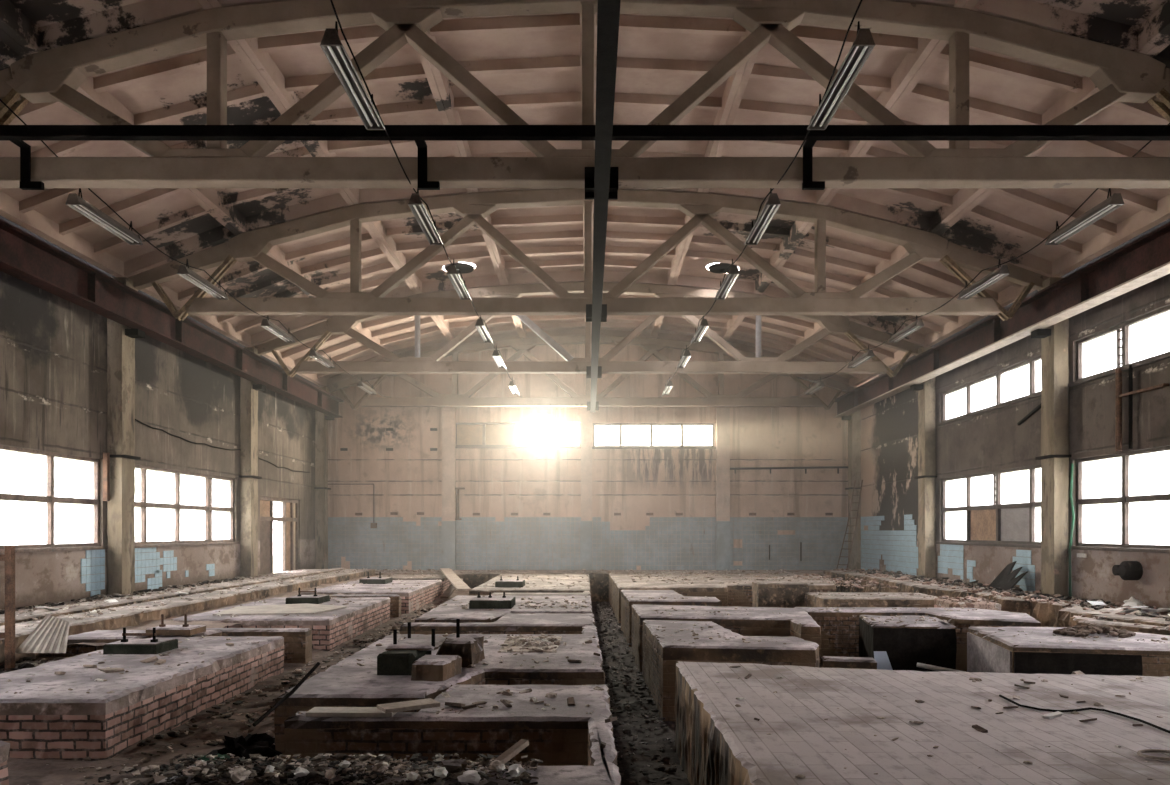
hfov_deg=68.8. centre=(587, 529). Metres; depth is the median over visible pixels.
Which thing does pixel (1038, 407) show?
cable tray
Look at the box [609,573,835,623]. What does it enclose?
block
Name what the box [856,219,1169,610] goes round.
wall
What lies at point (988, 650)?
block
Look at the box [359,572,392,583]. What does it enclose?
plinth
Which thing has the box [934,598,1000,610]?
block
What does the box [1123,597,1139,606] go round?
paper scrap
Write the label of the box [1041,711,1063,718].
shard
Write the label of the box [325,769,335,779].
rubble stone
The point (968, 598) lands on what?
rubble
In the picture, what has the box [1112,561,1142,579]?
wall fan
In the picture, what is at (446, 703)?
wood splinter
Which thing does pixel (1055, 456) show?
concrete column
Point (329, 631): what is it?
block
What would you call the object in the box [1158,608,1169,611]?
paper scrap
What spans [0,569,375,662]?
concrete ledge
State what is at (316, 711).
wooden board
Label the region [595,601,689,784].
rubble
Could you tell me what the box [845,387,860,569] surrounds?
concrete column
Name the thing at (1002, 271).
lamp
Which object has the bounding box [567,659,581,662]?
wood splinter
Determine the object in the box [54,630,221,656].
block
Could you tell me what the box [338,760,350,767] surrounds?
rubble stone
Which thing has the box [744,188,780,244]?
lamp
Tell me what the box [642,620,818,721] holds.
block
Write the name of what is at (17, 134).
pipe
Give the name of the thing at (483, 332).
lamp
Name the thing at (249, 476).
concrete column
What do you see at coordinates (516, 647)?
rubble
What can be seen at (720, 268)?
ceiling vent
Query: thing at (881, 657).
sheet
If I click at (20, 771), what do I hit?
floor
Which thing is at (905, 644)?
block
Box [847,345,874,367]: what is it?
lamp
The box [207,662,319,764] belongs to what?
rag
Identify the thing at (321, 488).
concrete column
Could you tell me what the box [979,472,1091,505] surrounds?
tree
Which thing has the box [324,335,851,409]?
roof truss
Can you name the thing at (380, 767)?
rubble stone
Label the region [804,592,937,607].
block
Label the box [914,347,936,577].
concrete column
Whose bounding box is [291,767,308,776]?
rubble stone
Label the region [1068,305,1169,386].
window
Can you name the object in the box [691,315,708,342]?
lamp
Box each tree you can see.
[0,450,81,544]
[66,461,190,541]
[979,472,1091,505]
[1013,461,1121,542]
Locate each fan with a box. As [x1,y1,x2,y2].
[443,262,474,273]
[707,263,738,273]
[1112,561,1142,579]
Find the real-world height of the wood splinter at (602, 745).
0.038 m
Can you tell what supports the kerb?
on the concrete ledge
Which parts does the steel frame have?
rail, rail, post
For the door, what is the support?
in the wall at (53, 349)
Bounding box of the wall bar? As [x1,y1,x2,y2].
[800,542,801,560]
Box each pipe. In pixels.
[0,125,1169,189]
[730,466,847,473]
[917,662,965,671]
[1115,365,1168,450]
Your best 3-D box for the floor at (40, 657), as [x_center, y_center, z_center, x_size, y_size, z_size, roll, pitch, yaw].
[-6.150,1.589,7.250,1.300,0.156,6.500,0,0,0]
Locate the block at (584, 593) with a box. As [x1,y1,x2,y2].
[491,591,590,595]
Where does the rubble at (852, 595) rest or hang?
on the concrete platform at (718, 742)
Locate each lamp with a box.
[66,188,142,244]
[177,259,228,299]
[260,315,295,342]
[309,345,335,367]
[320,21,384,129]
[357,377,376,394]
[408,188,442,244]
[446,259,470,299]
[475,315,492,342]
[492,345,505,367]
[509,379,518,394]
[662,377,672,394]
[677,345,690,367]
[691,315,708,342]
[714,259,739,299]
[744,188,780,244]
[805,377,824,394]
[807,21,874,129]
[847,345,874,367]
[888,315,923,342]
[957,259,1009,299]
[1045,188,1123,244]
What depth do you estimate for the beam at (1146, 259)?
16.02 m
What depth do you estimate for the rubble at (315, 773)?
4.63 m
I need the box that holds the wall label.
[1077,553,1086,557]
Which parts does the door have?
pane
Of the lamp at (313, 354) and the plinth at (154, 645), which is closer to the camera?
the plinth at (154, 645)
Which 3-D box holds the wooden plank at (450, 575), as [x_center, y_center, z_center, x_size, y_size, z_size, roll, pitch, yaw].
[-3.640,1.280,23.025,0.300,0.160,7.842,0,0,-13]
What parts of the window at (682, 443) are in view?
pane, pane, sill, pane, pane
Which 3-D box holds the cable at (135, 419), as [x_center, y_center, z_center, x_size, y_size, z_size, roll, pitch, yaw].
[-9.019,-2.031,22.100,0.025,0.483,11.202,0,0,0]
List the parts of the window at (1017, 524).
pane, pane, pane, sill, pane, pane, pane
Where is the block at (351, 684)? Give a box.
[274,625,604,758]
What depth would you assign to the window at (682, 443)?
29.18 m
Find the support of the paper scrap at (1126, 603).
on the rubble at (968, 598)
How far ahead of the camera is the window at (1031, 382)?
19.01 m
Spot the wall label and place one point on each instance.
(1078, 554)
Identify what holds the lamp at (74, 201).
hanging from the cable at (20, 119)
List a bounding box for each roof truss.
[0,0,1169,187]
[127,188,1048,320]
[253,281,922,376]
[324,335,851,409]
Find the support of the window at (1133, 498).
in the wall at (993, 440)
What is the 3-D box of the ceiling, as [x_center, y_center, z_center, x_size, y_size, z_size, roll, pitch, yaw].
[0.000,-5.831,11.050,17.892,2.078,36.080,0,0,0]
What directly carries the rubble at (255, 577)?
on the concrete ledge
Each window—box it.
[0,445,107,553]
[134,464,239,547]
[455,423,580,447]
[592,423,715,448]
[936,355,1040,425]
[936,464,1040,547]
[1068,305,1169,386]
[1068,446,1169,552]
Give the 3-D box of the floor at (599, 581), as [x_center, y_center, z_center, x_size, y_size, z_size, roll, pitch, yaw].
[0.003,1.835,19.817,18.148,0.950,18.635,0,0,0]
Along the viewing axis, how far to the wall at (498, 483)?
29.10 m
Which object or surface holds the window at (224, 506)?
in the wall at (53, 349)
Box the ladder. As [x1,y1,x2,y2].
[836,480,862,568]
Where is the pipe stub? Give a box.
[455,487,464,519]
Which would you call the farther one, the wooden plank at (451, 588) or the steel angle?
the wooden plank at (451, 588)
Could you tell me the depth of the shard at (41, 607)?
12.93 m
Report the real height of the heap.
0.164 m
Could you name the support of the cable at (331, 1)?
attached to the roof truss at (254, 245)
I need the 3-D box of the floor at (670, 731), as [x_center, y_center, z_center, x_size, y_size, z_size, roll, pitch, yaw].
[0.000,2.257,11.050,18.100,0.103,36.100,0,0,0]
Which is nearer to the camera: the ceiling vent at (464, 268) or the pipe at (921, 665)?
the pipe at (921, 665)
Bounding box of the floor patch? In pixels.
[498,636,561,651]
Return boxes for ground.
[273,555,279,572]
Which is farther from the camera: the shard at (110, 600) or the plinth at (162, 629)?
the shard at (110, 600)
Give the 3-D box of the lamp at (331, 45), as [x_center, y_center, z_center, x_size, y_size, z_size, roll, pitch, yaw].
[-2.120,-4.141,7.800,0.190,0.282,1.504,0,0,0]
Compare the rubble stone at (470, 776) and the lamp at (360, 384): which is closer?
the rubble stone at (470, 776)
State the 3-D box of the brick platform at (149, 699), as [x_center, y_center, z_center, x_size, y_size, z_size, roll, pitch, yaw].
[-4.729,1.610,8.905,1.756,0.500,4.157,0,0,0]
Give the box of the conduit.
[371,484,376,527]
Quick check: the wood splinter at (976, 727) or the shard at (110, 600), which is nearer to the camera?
the wood splinter at (976, 727)
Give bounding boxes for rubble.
[0,568,364,628]
[0,657,63,673]
[5,574,443,693]
[46,600,443,784]
[76,753,542,784]
[341,574,603,713]
[375,569,852,583]
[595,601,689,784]
[632,592,1167,779]
[796,568,1169,630]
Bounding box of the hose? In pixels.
[1068,463,1074,596]
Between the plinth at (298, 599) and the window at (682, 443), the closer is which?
the plinth at (298, 599)
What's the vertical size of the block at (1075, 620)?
0.980 m
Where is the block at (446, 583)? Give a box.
[374,574,450,593]
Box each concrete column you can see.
[107,277,140,594]
[239,347,261,576]
[314,387,330,568]
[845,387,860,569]
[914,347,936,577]
[1035,277,1070,596]
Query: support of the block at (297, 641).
on the floor at (20, 771)
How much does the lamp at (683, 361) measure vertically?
0.282 m
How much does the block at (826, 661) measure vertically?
0.800 m
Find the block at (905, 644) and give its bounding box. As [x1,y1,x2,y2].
[859,615,956,671]
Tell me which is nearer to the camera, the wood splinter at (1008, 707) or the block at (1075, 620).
the wood splinter at (1008, 707)
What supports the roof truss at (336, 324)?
attached to the ceiling
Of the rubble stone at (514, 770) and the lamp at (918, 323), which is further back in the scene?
the lamp at (918, 323)
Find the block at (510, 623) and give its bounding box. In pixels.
[400,613,594,634]
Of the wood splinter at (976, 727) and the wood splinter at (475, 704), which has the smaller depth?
the wood splinter at (976, 727)
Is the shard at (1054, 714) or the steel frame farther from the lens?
the steel frame
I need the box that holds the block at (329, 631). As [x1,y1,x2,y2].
[170,597,389,651]
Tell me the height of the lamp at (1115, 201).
0.282 m
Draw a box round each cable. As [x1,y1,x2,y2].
[0,99,384,396]
[135,419,309,472]
[330,0,519,396]
[661,0,862,396]
[796,123,1169,396]
[999,695,1169,732]
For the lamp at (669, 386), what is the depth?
24.40 m
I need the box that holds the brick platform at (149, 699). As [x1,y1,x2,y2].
[0,636,283,760]
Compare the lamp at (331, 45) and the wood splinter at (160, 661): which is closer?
the lamp at (331, 45)
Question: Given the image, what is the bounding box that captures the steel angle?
[103,453,109,500]
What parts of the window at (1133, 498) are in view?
pane, pane, sill, pane, pane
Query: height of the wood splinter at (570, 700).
0.049 m
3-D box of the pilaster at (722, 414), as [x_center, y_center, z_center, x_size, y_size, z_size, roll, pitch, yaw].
[4.580,-1.390,29.016,0.454,5.500,0.175,0,0,0]
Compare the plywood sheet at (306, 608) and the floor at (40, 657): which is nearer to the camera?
the floor at (40, 657)
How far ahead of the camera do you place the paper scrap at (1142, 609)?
12.56 m
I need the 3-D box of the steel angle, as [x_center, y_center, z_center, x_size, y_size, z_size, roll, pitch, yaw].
[-8.980,-0.990,15.940,0.080,0.900,0.080,0,0,0]
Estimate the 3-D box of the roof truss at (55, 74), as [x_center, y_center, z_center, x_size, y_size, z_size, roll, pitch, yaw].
[0.000,-5.289,10.275,17.860,2.492,0.250,0,0,0]
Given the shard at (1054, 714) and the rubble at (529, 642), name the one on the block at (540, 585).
the rubble at (529, 642)
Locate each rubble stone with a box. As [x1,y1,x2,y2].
[231,767,250,782]
[264,765,274,772]
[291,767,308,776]
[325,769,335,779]
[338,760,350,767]
[372,763,387,772]
[405,772,418,780]
[434,767,447,776]
[441,759,466,772]
[457,770,480,783]
[488,760,505,770]
[508,764,525,776]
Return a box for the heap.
[1053,623,1135,637]
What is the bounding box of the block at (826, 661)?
[820,656,876,668]
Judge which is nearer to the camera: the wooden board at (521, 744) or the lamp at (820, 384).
the wooden board at (521, 744)
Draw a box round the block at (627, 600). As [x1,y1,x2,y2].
[621,590,721,646]
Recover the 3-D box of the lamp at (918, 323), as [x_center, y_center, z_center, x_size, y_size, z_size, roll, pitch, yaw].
[6.500,-4.141,17.500,0.190,0.282,1.504,0,0,0]
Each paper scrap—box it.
[1088,601,1105,604]
[1120,609,1137,612]
[1122,602,1140,605]
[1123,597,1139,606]
[1141,608,1159,611]
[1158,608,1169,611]
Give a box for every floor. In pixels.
[1,656,73,672]
[7,588,472,784]
[67,570,830,645]
[265,601,689,784]
[823,570,1169,626]
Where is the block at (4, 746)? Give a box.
[0,741,9,784]
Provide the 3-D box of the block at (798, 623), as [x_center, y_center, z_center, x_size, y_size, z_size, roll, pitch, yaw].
[2.064,1.825,13.951,3.313,0.930,2.796,0,0,14]
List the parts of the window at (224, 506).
pane, pane, pane, pane, sill, pane, pane, pane, pane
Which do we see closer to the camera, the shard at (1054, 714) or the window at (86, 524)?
the shard at (1054, 714)
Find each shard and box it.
[35,606,58,609]
[104,599,118,602]
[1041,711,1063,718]
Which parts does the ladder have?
rail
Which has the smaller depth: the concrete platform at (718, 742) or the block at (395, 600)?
the concrete platform at (718, 742)
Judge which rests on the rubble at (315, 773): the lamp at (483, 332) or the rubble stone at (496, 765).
the rubble stone at (496, 765)
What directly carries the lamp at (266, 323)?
hanging from the cable at (20, 119)
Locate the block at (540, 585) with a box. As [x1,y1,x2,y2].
[469,574,590,595]
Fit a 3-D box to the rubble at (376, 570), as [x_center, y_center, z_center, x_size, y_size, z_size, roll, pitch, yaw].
[-0.966,1.339,25.196,15.795,0.113,7.560,0,0,0]
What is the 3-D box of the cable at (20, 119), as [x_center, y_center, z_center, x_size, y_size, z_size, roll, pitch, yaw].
[-6.329,-4.425,18.000,0.054,0.627,19.003,0,0,0]
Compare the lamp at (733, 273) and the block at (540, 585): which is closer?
the lamp at (733, 273)
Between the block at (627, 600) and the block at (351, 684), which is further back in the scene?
the block at (627, 600)
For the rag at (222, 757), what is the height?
0.297 m
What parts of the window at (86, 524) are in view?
pane, pane, sill, pane, pane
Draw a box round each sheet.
[15,614,69,652]
[213,603,346,615]
[874,651,891,669]
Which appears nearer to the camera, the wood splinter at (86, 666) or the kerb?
the wood splinter at (86, 666)
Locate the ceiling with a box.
[0,0,1169,386]
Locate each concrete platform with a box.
[157,684,620,784]
[675,661,1169,784]
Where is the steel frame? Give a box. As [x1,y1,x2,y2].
[0,545,14,669]
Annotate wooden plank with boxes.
[440,568,470,590]
[440,578,462,597]
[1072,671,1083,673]
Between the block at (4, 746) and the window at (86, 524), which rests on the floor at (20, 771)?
the block at (4, 746)
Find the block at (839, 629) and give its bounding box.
[795,607,1040,671]
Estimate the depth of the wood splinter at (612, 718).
6.02 m
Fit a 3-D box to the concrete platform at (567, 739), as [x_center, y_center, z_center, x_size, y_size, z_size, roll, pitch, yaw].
[-1.087,1.825,5.075,2.558,0.930,4.977,0,0,0]
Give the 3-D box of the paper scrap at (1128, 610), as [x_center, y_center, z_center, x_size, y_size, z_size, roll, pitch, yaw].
[7.935,1.187,12.533,0.242,0.072,0.149,0,0,-28]
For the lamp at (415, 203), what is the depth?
11.10 m
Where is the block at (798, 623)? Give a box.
[631,604,820,671]
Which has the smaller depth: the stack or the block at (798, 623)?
the block at (798, 623)
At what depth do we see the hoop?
5.14 m
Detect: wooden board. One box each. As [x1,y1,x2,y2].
[306,707,396,716]
[377,698,439,713]
[495,739,528,763]
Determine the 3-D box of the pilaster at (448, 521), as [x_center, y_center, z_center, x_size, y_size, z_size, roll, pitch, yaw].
[-4.725,-1.390,29.017,0.465,5.500,0.176,0,0,0]
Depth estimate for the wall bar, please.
29.05 m
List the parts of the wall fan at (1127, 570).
motor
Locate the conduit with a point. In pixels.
(373, 525)
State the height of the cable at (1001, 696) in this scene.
0.016 m
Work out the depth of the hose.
15.89 m
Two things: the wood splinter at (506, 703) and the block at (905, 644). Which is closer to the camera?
the wood splinter at (506, 703)
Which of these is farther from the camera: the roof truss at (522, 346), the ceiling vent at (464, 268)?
the roof truss at (522, 346)
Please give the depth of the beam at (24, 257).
15.98 m
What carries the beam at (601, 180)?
hanging from the roof truss at (55, 74)
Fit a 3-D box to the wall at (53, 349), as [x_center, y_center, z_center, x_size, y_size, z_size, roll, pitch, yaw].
[-9.213,-1.340,11.220,0.354,7.800,36.440,0,0,0]
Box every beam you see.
[0,219,343,419]
[585,0,620,412]
[833,222,1169,419]
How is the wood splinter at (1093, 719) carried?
on the concrete platform at (718, 742)
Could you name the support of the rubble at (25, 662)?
on the floor at (40, 657)
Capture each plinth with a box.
[103,628,177,653]
[146,614,205,635]
[285,588,329,603]
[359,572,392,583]
[469,592,515,608]
[495,576,524,586]
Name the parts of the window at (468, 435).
sill, pane, pane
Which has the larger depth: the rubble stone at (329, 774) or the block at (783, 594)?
the block at (783, 594)
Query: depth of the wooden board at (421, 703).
6.35 m
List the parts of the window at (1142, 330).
pane, sill, pane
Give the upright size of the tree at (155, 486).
6.334 m
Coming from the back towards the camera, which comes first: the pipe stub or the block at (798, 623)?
the pipe stub
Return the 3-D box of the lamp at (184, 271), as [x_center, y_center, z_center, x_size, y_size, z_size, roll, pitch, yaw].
[-6.330,-4.141,14.100,0.190,0.282,1.504,0,0,0]
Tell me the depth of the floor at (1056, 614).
15.51 m
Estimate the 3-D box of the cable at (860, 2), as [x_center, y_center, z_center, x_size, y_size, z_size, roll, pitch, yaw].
[2.281,-4.425,16.250,0.054,0.627,22.503,0,0,0]
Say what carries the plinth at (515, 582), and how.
on the block at (540, 585)
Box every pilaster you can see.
[441,408,455,569]
[581,408,591,569]
[716,408,729,569]
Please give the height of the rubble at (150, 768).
0.072 m
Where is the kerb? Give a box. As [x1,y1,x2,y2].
[0,568,344,625]
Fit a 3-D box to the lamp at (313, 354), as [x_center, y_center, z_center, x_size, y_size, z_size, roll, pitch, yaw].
[-6.330,-4.141,20.400,0.190,0.282,1.504,0,0,0]
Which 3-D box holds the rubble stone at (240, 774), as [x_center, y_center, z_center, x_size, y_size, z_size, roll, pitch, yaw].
[-1.789,1.257,4.398,0.068,0.070,0.101,0,0,28]
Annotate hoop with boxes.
[1137,749,1169,760]
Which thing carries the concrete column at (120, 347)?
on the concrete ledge
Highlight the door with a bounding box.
[260,496,297,574]
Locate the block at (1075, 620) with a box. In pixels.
[1070,615,1169,634]
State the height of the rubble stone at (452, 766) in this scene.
0.075 m
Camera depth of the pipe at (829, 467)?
29.00 m
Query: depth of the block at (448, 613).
14.63 m
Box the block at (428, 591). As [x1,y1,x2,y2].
[300,580,441,613]
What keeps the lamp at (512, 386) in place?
hanging from the cable at (331, 1)
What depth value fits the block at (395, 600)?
17.86 m
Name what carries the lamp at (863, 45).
hanging from the cable at (860, 2)
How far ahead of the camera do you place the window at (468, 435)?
29.22 m
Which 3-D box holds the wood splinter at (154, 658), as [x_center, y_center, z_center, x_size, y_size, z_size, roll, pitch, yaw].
[-4.518,1.340,8.806,0.078,0.064,0.189,0,0,25]
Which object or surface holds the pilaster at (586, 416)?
attached to the wall at (498, 483)
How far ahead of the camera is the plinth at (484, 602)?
14.76 m
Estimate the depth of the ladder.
27.73 m
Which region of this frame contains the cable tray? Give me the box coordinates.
[1017,404,1040,424]
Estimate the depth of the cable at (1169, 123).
13.34 m
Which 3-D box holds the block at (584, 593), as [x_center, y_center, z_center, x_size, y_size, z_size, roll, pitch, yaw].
[-1.008,1.825,18.573,2.162,0.930,1.260,0,0,0]
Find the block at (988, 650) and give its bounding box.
[967,626,1169,676]
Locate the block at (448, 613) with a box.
[414,595,591,622]
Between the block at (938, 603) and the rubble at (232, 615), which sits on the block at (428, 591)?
the rubble at (232, 615)
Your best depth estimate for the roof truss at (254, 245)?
16.31 m
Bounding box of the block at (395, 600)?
[331,594,401,616]
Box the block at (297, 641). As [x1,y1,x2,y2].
[206,628,311,663]
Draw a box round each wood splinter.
[83,665,96,667]
[98,668,124,672]
[140,656,157,662]
[154,659,165,664]
[445,702,464,706]
[461,703,477,709]
[501,699,511,706]
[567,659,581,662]
[567,697,574,705]
[600,741,605,748]
[605,717,616,722]
[972,724,987,732]
[1003,706,1018,708]
[1079,718,1096,721]
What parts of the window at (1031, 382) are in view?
pane, pane, sill, pane, pane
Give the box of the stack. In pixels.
[987,561,1027,589]
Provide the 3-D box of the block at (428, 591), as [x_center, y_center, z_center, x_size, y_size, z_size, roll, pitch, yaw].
[-5.121,1.610,21.077,2.392,0.500,4.672,0,0,0]
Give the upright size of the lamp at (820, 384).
0.282 m
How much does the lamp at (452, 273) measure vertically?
0.282 m
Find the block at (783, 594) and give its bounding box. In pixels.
[752,581,808,607]
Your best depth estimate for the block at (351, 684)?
8.33 m
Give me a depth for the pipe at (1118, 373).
14.40 m
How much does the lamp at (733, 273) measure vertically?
0.282 m
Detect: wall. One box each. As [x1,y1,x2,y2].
[0,215,319,609]
[328,344,847,569]
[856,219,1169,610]
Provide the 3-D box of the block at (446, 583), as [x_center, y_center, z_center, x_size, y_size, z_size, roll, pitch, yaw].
[-5.204,1.610,25.251,2.213,0.500,2.124,0,0,0]
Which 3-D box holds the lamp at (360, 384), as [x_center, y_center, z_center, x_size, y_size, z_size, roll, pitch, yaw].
[-6.330,-4.141,24.500,0.190,0.282,1.504,0,0,0]
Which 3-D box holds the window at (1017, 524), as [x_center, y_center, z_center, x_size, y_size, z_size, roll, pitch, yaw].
[9.115,-0.480,19.275,0.270,1.680,5.550,0,0,0]
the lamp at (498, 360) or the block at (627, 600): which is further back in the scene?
the lamp at (498, 360)
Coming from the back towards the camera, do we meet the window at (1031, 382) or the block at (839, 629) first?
the window at (1031, 382)
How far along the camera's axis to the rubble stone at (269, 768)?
4.49 m
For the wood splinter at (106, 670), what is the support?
on the brick platform at (149, 699)
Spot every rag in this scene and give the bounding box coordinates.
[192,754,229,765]
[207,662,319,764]
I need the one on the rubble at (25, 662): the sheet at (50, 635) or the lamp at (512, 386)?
the sheet at (50, 635)
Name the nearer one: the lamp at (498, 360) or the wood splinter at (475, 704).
the wood splinter at (475, 704)

